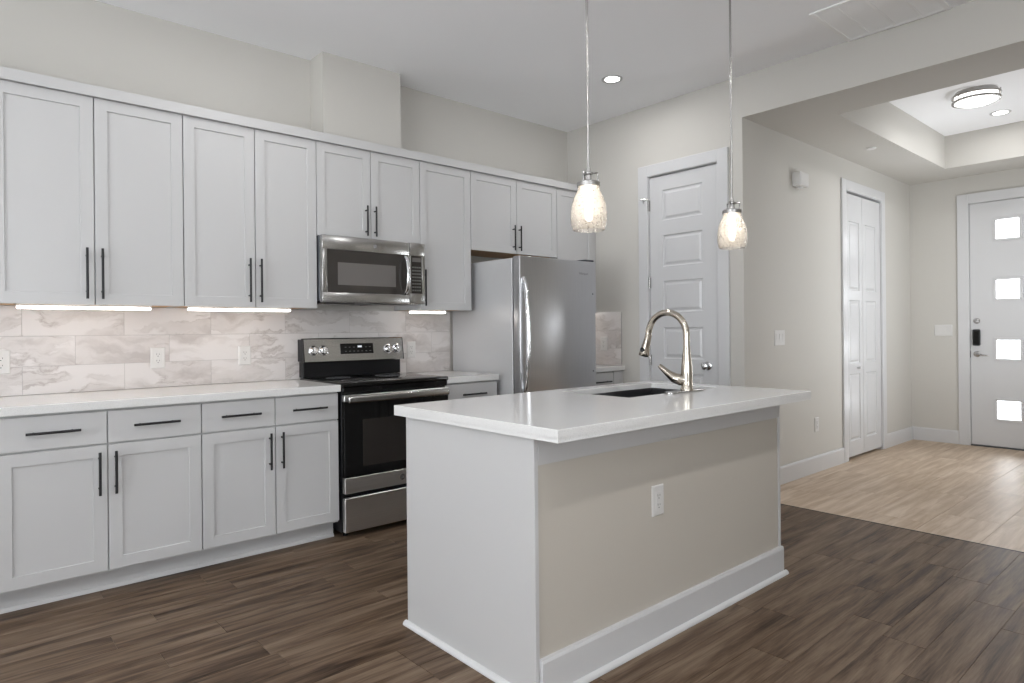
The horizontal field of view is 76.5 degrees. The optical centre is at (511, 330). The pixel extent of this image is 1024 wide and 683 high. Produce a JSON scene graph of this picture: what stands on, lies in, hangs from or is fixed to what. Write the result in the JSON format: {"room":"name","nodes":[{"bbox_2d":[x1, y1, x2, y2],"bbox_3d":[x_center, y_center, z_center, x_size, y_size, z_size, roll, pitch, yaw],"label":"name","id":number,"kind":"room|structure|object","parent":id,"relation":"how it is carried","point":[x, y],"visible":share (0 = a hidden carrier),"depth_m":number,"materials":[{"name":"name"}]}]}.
{"room":"kitchen","nodes":[
{"label":"kitchen","id":0,"kind":"room"},
{"bbox_2d":[0,0,567,396],"bbox_3d":[-1.392,-0.294,4.430,12.294,3.065,0.100,-1,0,-41],"label":"wall","id":1,"kind":"structure","parent":0,"point":[92,42],"depth_m":4.00,"materials":[{"name":"grey paint"}]},
{"bbox_2d":[0,79,183,307],"bbox_3d":[-2.208,-0.656,3.388,0.830,1.055,0.388,-1,0,-41],"label":"upper cabinet","id":2,"kind":"object","parent":1,"relation":"attached to","point":[91,188],"visible":1,"depth_m":3.25,"materials":[{"name":"grey paint"}]},
{"bbox_2d":[15,303,151,309],"bbox_3d":[-2.163,-0.119,3.309,0.582,0.025,0.038,-1,0,-41],"label":"light bar","id":3,"kind":"object","parent":2,"relation":"attached to","point":[18,306],"visible":0.88,"depth_m":3.28,"materials":[{"name":"grey plastic"}]},
{"bbox_2d":[16,306,150,309],"bbox_3d":[-2.163,-0.113,3.309,0.574,0.013,0.034,-1,0,-41],"label":"diffuser","id":4,"kind":"object","parent":3,"relation":"attached to","point":[18,307],"depth_m":3.31,"materials":[{"name":"white plastic"}]},
{"bbox_2d":[0,305,450,396],"bbox_3d":[-1.877,0.098,3.926,3.693,0.461,0.010,-1,0,-41],"label":"tile backsplash","id":5,"kind":"structure","parent":1,"relation":"attached to","point":[52,350],"depth_m":3.83,"materials":[{"name":"tile"}]},
{"bbox_2d":[0,350,9,373],"bbox_3d":[-2.587,0.162,3.288,0.076,0.120,0.008,-1,0,-41],"label":"wall outlet","id":6,"kind":"object","parent":5,"relation":"attached to","point":[4,354],"visible":1,"depth_m":3.30,"materials":[{"name":"grey plastic"}]},
{"bbox_2d":[0,356,4,368],"bbox_3d":[-2.586,0.162,3.287,0.034,0.068,0.004,-1,0,-41],"label":"receptacle","id":7,"kind":"object","parent":6,"relation":"attached to","point":[2,358],"depth_m":3.29,"materials":[{"name":"grey plastic"}]},
{"bbox_2d":[150,347,164,367],"bbox_3d":[-2.050,0.159,3.761,0.076,0.120,0.008,-1,0,-41],"label":"wall outlet","id":8,"kind":"object","parent":5,"relation":"attached to","point":[157,354],"visible":1,"depth_m":3.76,"materials":[{"name":"grey plastic"}]},
{"bbox_2d":[155,352,160,363],"bbox_3d":[-2.048,0.159,3.760,0.034,0.068,0.004,-1,0,-41],"label":"receptacle","id":9,"kind":"object","parent":8,"relation":"attached to","point":[157,354],"depth_m":3.76,"materials":[{"name":"grey plastic"}]},
{"bbox_2d":[238,346,250,364],"bbox_3d":[-1.680,0.159,4.086,0.076,0.120,0.008,-1,0,-41],"label":"wall outlet","id":10,"kind":"object","parent":5,"relation":"attached to","point":[244,352],"visible":1,"depth_m":4.08,"materials":[{"name":"grey plastic"}]},
{"bbox_2d":[242,350,247,360],"bbox_3d":[-1.679,0.159,4.085,0.034,0.068,0.004,-1,0,-41],"label":"receptacle","id":11,"kind":"object","parent":10,"relation":"attached to","point":[244,352],"depth_m":4.08,"materials":[{"name":"grey plastic"}]},
{"bbox_2d":[407,341,414,357],"bbox_3d":[-0.759,0.144,4.897,0.076,0.120,0.008,-1,0,-41],"label":"wall outlet","id":12,"kind":"object","parent":5,"relation":"attached to","point":[410,345],"visible":1,"depth_m":4.89,"materials":[{"name":"grey plastic"}]},
{"bbox_2d":[409,345,412,353],"bbox_3d":[-0.758,0.144,4.895,0.034,0.068,0.004,-1,0,-41],"label":"receptacle","id":13,"kind":"object","parent":12,"relation":"attached to","point":[410,346],"depth_m":4.89,"materials":[{"name":"grey plastic"}]},
{"bbox_2d":[168,114,316,308],"bbox_3d":[-1.609,-0.662,3.916,0.766,1.055,0.388,-1,0,-41],"label":"upper cabinet","id":14,"kind":"object","parent":1,"relation":"attached to","point":[250,239],"visible":0.98,"depth_m":3.77,"materials":[{"name":"grey paint"}]},
{"bbox_2d":[187,306,290,311],"bbox_3d":[-1.588,-0.125,3.815,0.585,0.025,0.038,-1,0,-41],"label":"light bar","id":15,"kind":"object","parent":14,"relation":"attached to","point":[190,308],"visible":0.9,"depth_m":3.78,"materials":[{"name":"grey plastic"}]},
{"bbox_2d":[188,308,290,311],"bbox_3d":[-1.588,-0.119,3.815,0.577,0.013,0.034,-1,0,-41],"label":"diffuser","id":16,"kind":"object","parent":15,"relation":"attached to","point":[189,309],"depth_m":3.81,"materials":[{"name":"white plastic"}]},
{"bbox_2d":[316,141,419,242],"bbox_3d":[-1.037,-0.895,4.421,0.762,0.599,0.388,-1,0,-41],"label":"upper cabinet","id":17,"kind":"object","parent":1,"relation":"attached to","point":[360,193],"visible":0.85,"depth_m":4.27,"materials":[{"name":"grey paint"}]},
{"bbox_2d":[316,234,424,305],"bbox_3d":[-1.005,-0.383,4.391,0.756,0.424,0.467,-1,0,-41],"label":"microwave","id":18,"kind":"object","parent":17,"relation":"attached to","point":[350,270],"visible":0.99,"depth_m":4.23,"materials":[{"name":"grey metal"}]},
{"bbox_2d":[394,161,470,310],"bbox_3d":[-0.579,-0.672,4.822,0.450,1.055,0.388,-1,0,-41],"label":"upper cabinet","id":19,"kind":"object","parent":1,"relation":"attached to","point":[444,191],"visible":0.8,"depth_m":4.71,"materials":[{"name":"grey paint"}]},
{"bbox_2d":[409,310,445,313],"bbox_3d":[-0.606,-0.135,4.679,0.300,0.025,0.038,-1,0,-41],"label":"light bar","id":20,"kind":"object","parent":19,"relation":"attached to","point":[411,311],"visible":0.98,"depth_m":4.67,"materials":[{"name":"grey plastic"}]},
{"bbox_2d":[470,171,556,258],"bbox_3d":[-0.070,-0.905,5.272,0.911,0.599,0.388,-1,0,-41],"label":"upper cabinet","id":21,"kind":"object","parent":1,"relation":"attached to","point":[509,218],"visible":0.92,"depth_m":5.13,"materials":[{"name":"grey paint"}]},
{"bbox_2d":[0,66,577,191],"bbox_3d":[-1.157,-1.210,4.130,5.064,0.055,0.073,-1,0,-41],"label":"crown molding","id":22,"kind":"structure","parent":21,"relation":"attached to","point":[9,74],"depth_m":3.75,"materials":[{"name":"grey paint"}]},
{"bbox_2d":[553,187,592,260],"bbox_3d":[0.446,-0.682,5.725,0.456,1.055,0.388,-1,0,-41],"label":"upper cabinet","id":23,"kind":"object","parent":1,"relation":"attached to","point":[571,245],"visible":0.09,"depth_m":5.56,"materials":[{"name":"grey paint"}]},
{"bbox_2d":[593,231,595,311],"bbox_3d":[0.718,-0.686,5.801,0.050,1.052,0.035,-1,0,-41],"label":"trim","id":24,"kind":"structure","parent":23,"relation":"attached to","point":[594,233],"depth_m":5.80,"materials":[{"name":"grey paint"}]},
{"bbox_2d":[310,51,400,147],"bbox_3d":[-1.080,-1.512,4.522,0.590,0.634,0.190,-1,0,-41],"label":"wall","id":25,"kind":"structure","parent":0,"point":[349,98],"depth_m":4.41,"materials":[{"name":"grey paint"}]},
{"bbox_2d":[0,439,1023,682],"bbox_3d":[1.035,1.255,1.690,12.294,0.080,7.400,-1,0,-41],"label":"floor","id":26,"kind":"structure","parent":0,"point":[858,601],"depth_m":2.83,"materials":[{"name":"brown wood"}]},
{"bbox_2d":[0,402,201,613],"bbox_3d":[-2.101,0.809,3.285,0.834,0.873,0.666,-1,0,-41],"label":"base cabinet","id":27,"kind":"object","parent":26,"relation":"on","point":[91,501],"visible":1,"depth_m":3.03,"materials":[{"name":"grey paint"}]},
{"bbox_2d":[198,392,338,567],"bbox_3d":[-1.503,0.803,3.812,0.758,0.873,0.666,-1,0,-41],"label":"base cabinet","id":28,"kind":"object","parent":26,"relation":"on","point":[270,465],"visible":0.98,"depth_m":3.57,"materials":[{"name":"grey paint"}]},
{"bbox_2d":[298,337,449,535],"bbox_3d":[-0.902,0.642,4.296,0.767,1.184,0.712,-1,0,-41],"label":"range","id":29,"kind":"object","parent":26,"relation":"on","point":[371,439],"visible":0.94,"depth_m":4.02,"materials":[{"name":"black metal"}]},
{"bbox_2d":[300,373,447,393],"bbox_3d":[-0.909,0.341,4.295,0.760,0.062,0.612,-1,0,-41],"label":"cooktop","id":30,"kind":"object","parent":29,"relation":"in","point":[351,383],"depth_m":4.15,"materials":[{"name":"black glass"}]},
{"bbox_2d":[445,380,496,399],"bbox_3d":[-0.469,0.793,4.721,0.455,0.873,0.666,-1,0,-41],"label":"base cabinet","id":31,"kind":"object","parent":26,"relation":"on","point":[461,390],"visible":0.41,"depth_m":4.50,"materials":[{"name":"grey paint"}]},
{"bbox_2d":[411,371,498,383],"bbox_3d":[-0.478,0.335,4.724,0.450,0.040,0.656,-1,0,-41],"label":"countertop","id":32,"kind":"structure","parent":31,"relation":"on","point":[453,376],"depth_m":4.56,"materials":[{"name":"white stone"}]},
{"bbox_2d":[453,255,595,394],"bbox_3d":[0.116,0.341,5.069,0.792,1.765,0.865,-1,0,-41],"label":"refrigerator","id":33,"kind":"object","parent":26,"relation":"on","point":[530,322],"visible":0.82,"depth_m":4.76,"materials":[{"name":"grey metal"}]},
{"bbox_2d":[403,405,788,682],"bbox_3d":[0.449,0.785,2.982,1.721,0.872,0.845,-1,0,-41],"label":"kitchen island","id":34,"kind":"object","parent":26,"relation":"on","point":[529,560],"visible":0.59,"depth_m":2.45,"materials":[{"name":"grey paint"}]},
{"bbox_2d":[394,381,810,442],"bbox_3d":[0.483,0.327,2.964,1.762,0.042,0.970,-1,0,-41],"label":"island countertop","id":35,"kind":"structure","parent":34,"relation":"on","point":[570,414],"depth_m":2.61,"materials":[{"name":"white stone"}]},
{"bbox_2d":[594,388,676,397],"bbox_3d":[0.670,0.444,3.354,0.759,0.222,0.446,-1,0,-41],"label":"sink","id":36,"kind":"object","parent":35,"relation":"in","point":[645,391],"visible":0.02,"depth_m":3.66,"materials":[{"name":"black metal"}]},
{"bbox_2d":[639,309,704,393],"bbox_3d":[0.767,0.099,3.297,0.304,0.409,0.320,-1,0,-41],"label":"kitchen faucet","id":37,"kind":"object","parent":35,"relation":"on","point":[685,379],"visible":1,"depth_m":3.21,"materials":[{"name":"grey metal"}]},
{"bbox_2d":[651,483,663,516],"bbox_3d":[0.579,0.673,2.576,0.076,0.120,0.008,-1,0,-41],"label":"wall outlet","id":38,"kind":"object","parent":34,"relation":"attached to","point":[657,491],"visible":1,"depth_m":2.57,"materials":[{"name":"grey plastic"}]},
{"bbox_2d":[656,491,661,509],"bbox_3d":[0.581,0.673,2.574,0.034,0.068,0.004,-1,0,-41],"label":"receptacle","id":39,"kind":"object","parent":38,"relation":"attached to","point":[658,493],"depth_m":2.57,"materials":[{"name":"grey plastic"}]},
{"bbox_2d":[596,370,622,385],"bbox_3d":[0.577,0.783,5.642,0.484,0.873,0.666,-1,0,-41],"label":"base cabinet","id":40,"kind":"object","parent":26,"relation":"on","point":[609,377],"visible":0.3,"depth_m":5.46,"materials":[{"name":"grey paint"}]},
{"bbox_2d":[596,364,624,371],"bbox_3d":[0.568,0.325,5.646,0.494,0.040,0.656,-1,0,-41],"label":"countertop","id":41,"kind":"structure","parent":40,"relation":"on","point":[599,368],"depth_m":5.46,"materials":[{"name":"white stone"}]},
{"bbox_2d":[782,504,1023,552],"bbox_3d":[2.411,1.201,3.898,0.010,0.003,2.196,-1,0,-41],"label":"trim","id":42,"kind":"structure","parent":26,"relation":"on","point":[782,504],"depth_m":3.94,"materials":[{"name":"brown"}]},
{"bbox_3d":[-2.727,0.815,2.734,0.831,0.873,0.666,-1,0,-41],"label":"base cabinet","id":43,"kind":"object","parent":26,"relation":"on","visible":0},
{"bbox_2d":[0,379,340,416],"bbox_3d":[-2.135,0.352,3.266,2.432,0.040,0.656,-1,0,-41],"label":"countertop","id":44,"kind":"structure","parent":43,"relation":"on","point":[21,405],"depth_m":3.32,"materials":[{"name":"white stone"}]},
{"bbox_2d":[95,0,1023,135],"bbox_3d":[1.004,-1.910,1.690,12.294,0.120,7.400,-1,0,-41],"label":"ceiling","id":45,"kind":"structure","parent":0,"point":[525,60],"depth_m":4.18,"materials":[{"name":"white paint"}]},
{"bbox_2d":[570,0,606,232],"bbox_3d":[0.306,-1.125,2.641,0.149,1.437,0.149,-1,0,-41],"label":"pendant light","id":46,"kind":"object","parent":45,"relation":"hanging from","point":[591,209],"visible":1,"depth_m":2.60,"materials":[{"name":"white glass"}]},
{"bbox_2d":[584,167,592,179],"bbox_3d":[0.311,-0.625,2.641,0.038,0.069,0.038,-1,0,-41],"label":"socket","id":47,"kind":"object","parent":46,"relation":"attached to","point":[587,175],"depth_m":2.63,"materials":[{"name":"grey metal"}]},
{"bbox_2d":[601,75,622,83],"bbox_3d":[0.736,-1.844,4.778,0.156,0.006,0.156,-1,0,-41],"label":"recessed light","id":48,"kind":"object","parent":45,"relation":"in","point":[610,79],"visible":1,"depth_m":4.77,"materials":[{"name":"white plastic"}]},
{"bbox_2d":[717,0,747,249],"bbox_3d":[1.137,-1.139,3.372,0.150,1.425,0.150,-1,0,-41],"label":"pendant light","id":49,"kind":"object","parent":45,"relation":"hanging from","point":[728,234],"visible":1,"depth_m":3.35,"materials":[{"name":"white glass"}]},
{"bbox_2d":[730,198,735,208],"bbox_3d":[1.141,-0.648,3.372,0.038,0.070,0.038,-1,0,-41],"label":"socket","id":50,"kind":"object","parent":49,"relation":"attached to","point":[732,202],"depth_m":3.36,"materials":[{"name":"grey metal"}]},
{"bbox_2d":[809,0,950,41],"bbox_3d":[2.138,-1.856,3.781,0.558,0.010,0.572,-1,0,-41],"label":"ceiling vent","id":51,"kind":"object","parent":45,"relation":"in","point":[851,20],"visible":1,"depth_m":3.81,"materials":[{"name":"white metal"}]},
{"bbox_2d":[951,85,1001,108],"bbox_3d":[3.673,-1.836,5.142,0.330,0.110,0.330,-1,0,-41],"label":"flush light","id":52,"kind":"object","parent":45,"relation":"attached to","point":[982,95],"visible":1,"depth_m":5.06,"materials":[{"name":"white glass"}]},
{"bbox_2d":[954,90,998,107],"bbox_3d":[3.673,-1.826,5.142,0.288,0.089,0.288,-1,0,-41],"label":"diffuser","id":53,"kind":"object","parent":52,"relation":"attached to","point":[963,98],"depth_m":5.07,"materials":[{"name":"white glass"}]},
{"bbox_2d":[989,110,1011,115],"bbox_3d":[4.254,-1.893,5.659,0.156,0.006,0.156,-1,0,-41],"label":"recessed light","id":54,"kind":"object","parent":45,"relation":"in","point":[1000,112],"visible":1,"depth_m":5.65,"materials":[{"name":"white plastic"}]},
{"bbox_2d":[567,0,1023,386],"bbox_3d":[2.953,-0.337,3.392,0.115,3.065,7.200,-1,0,-41],"label":"wall","id":55,"kind":"structure","parent":0,"point":[698,121],"depth_m":4.79,"materials":[{"name":"grey paint"}]},
{"bbox_2d":[595,312,621,364],"bbox_3d":[0.740,0.072,5.815,0.010,0.461,0.612,-1,0,-41],"label":"tile backsplash","id":56,"kind":"structure","parent":55,"relation":"attached to","point":[608,324],"depth_m":5.68,"materials":[{"name":"tile"}]},
{"bbox_2d":[601,337,606,349],"bbox_3d":[0.808,0.117,5.724,0.008,0.120,0.076,-1,0,-41],"label":"wall outlet","id":57,"kind":"object","parent":56,"relation":"attached to","point":[603,339],"visible":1,"depth_m":5.72,"materials":[{"name":"grey plastic"}]},
{"bbox_2d":[638,147,730,385],"bbox_3d":[1.371,-0.073,5.151,0.188,2.570,0.823,-1,0,-41],"label":"door","id":58,"kind":"structure","parent":55,"relation":"in","point":[683,269],"depth_m":5.11,"materials":[{"name":"grey paint"}]},
{"bbox_2d":[750,121,911,465],"bbox_3d":[3.021,-0.337,5.985,3.414,3.065,0.110,-1,0,-41],"label":"wall","id":59,"kind":"structure","parent":0,"point":[796,233],"depth_m":5.46,"materials":[{"name":"grey paint"}]},
{"bbox_2d":[774,330,784,345],"bbox_3d":[2.100,0.058,5.090,0.162,0.120,0.010,-1,0,-41],"label":"light switch","id":60,"kind":"object","parent":59,"relation":"attached to","point":[779,335],"visible":1,"depth_m":5.08,"materials":[{"name":"grey plastic"}]},
{"bbox_2d":[792,171,808,188],"bbox_3d":[2.342,-1.212,5.271,0.147,0.127,0.075,-1,0,-41],"label":"door chime","id":61,"kind":"object","parent":59,"relation":"attached to","point":[800,180],"visible":1,"depth_m":5.23,"materials":[{"name":"grey plastic"}]},
{"bbox_2d":[814,417,818,431],"bbox_3d":[2.588,0.800,5.515,0.076,0.120,0.008,-1,0,-41],"label":"wall outlet","id":62,"kind":"object","parent":59,"relation":"attached to","point":[816,420],"visible":1,"depth_m":5.51,"materials":[{"name":"grey plastic"}]},
{"bbox_2d":[780,426,912,484],"bbox_3d":[3.034,1.126,5.900,3.498,0.138,0.015,-1,0,-41],"label":"baseboard","id":63,"kind":"structure","parent":59,"relation":"attached to","point":[793,471],"depth_m":5.54,"materials":[{"name":"grey paint"}]},
{"bbox_2d":[840,178,886,462],"bbox_3d":[3.342,-0.094,6.241,1.038,2.572,0.145,-1,0,-41],"label":"door","id":64,"kind":"structure","parent":59,"relation":"in","point":[863,251],"depth_m":6.20,"materials":[{"name":"grey paint"}]},
{"bbox_2d":[742,41,1023,184],"bbox_3d":[3.726,-1.783,5.082,3.528,0.418,2.196,-1,0,-41],"label":"ceiling","id":65,"kind":"structure","parent":0,"point":[844,123],"depth_m":5.29,"materials":[{"name":"grey paint"}]},
{"bbox_2d":[910,167,1023,430],"bbox_3d":[4.530,-0.352,6.945,0.120,3.065,4.150,-1,0,-41],"label":"wall","id":66,"kind":"structure","parent":0,"point":[933,205],"depth_m":6.89,"materials":[{"name":"grey paint"}]},
{"bbox_2d":[912,426,958,443],"bbox_3d":[5.073,1.106,6.242,0.015,0.138,2.196,-1,0,-41],"label":"baseboard","id":67,"kind":"structure","parent":66,"relation":"attached to","point":[919,433],"depth_m":6.88,"materials":[{"name":"grey paint"}]},
{"bbox_2d":[934,325,951,335],"bbox_3d":[4.539,0.001,6.840,0.010,0.120,0.162,-1,0,-41],"label":"light switch","id":68,"kind":"object","parent":66,"relation":"attached to","point":[939,330],"visible":1,"depth_m":6.84,"materials":[{"name":"grey plastic"}]},
{"bbox_2d":[957,186,1023,450],"bbox_3d":[5.024,-0.112,6.343,0.158,2.576,1.121,-1,0,-41],"label":"door","id":69,"kind":"structure","parent":66,"relation":"in","point":[985,379],"depth_m":6.55,"materials":[{"name":"grey paint"}]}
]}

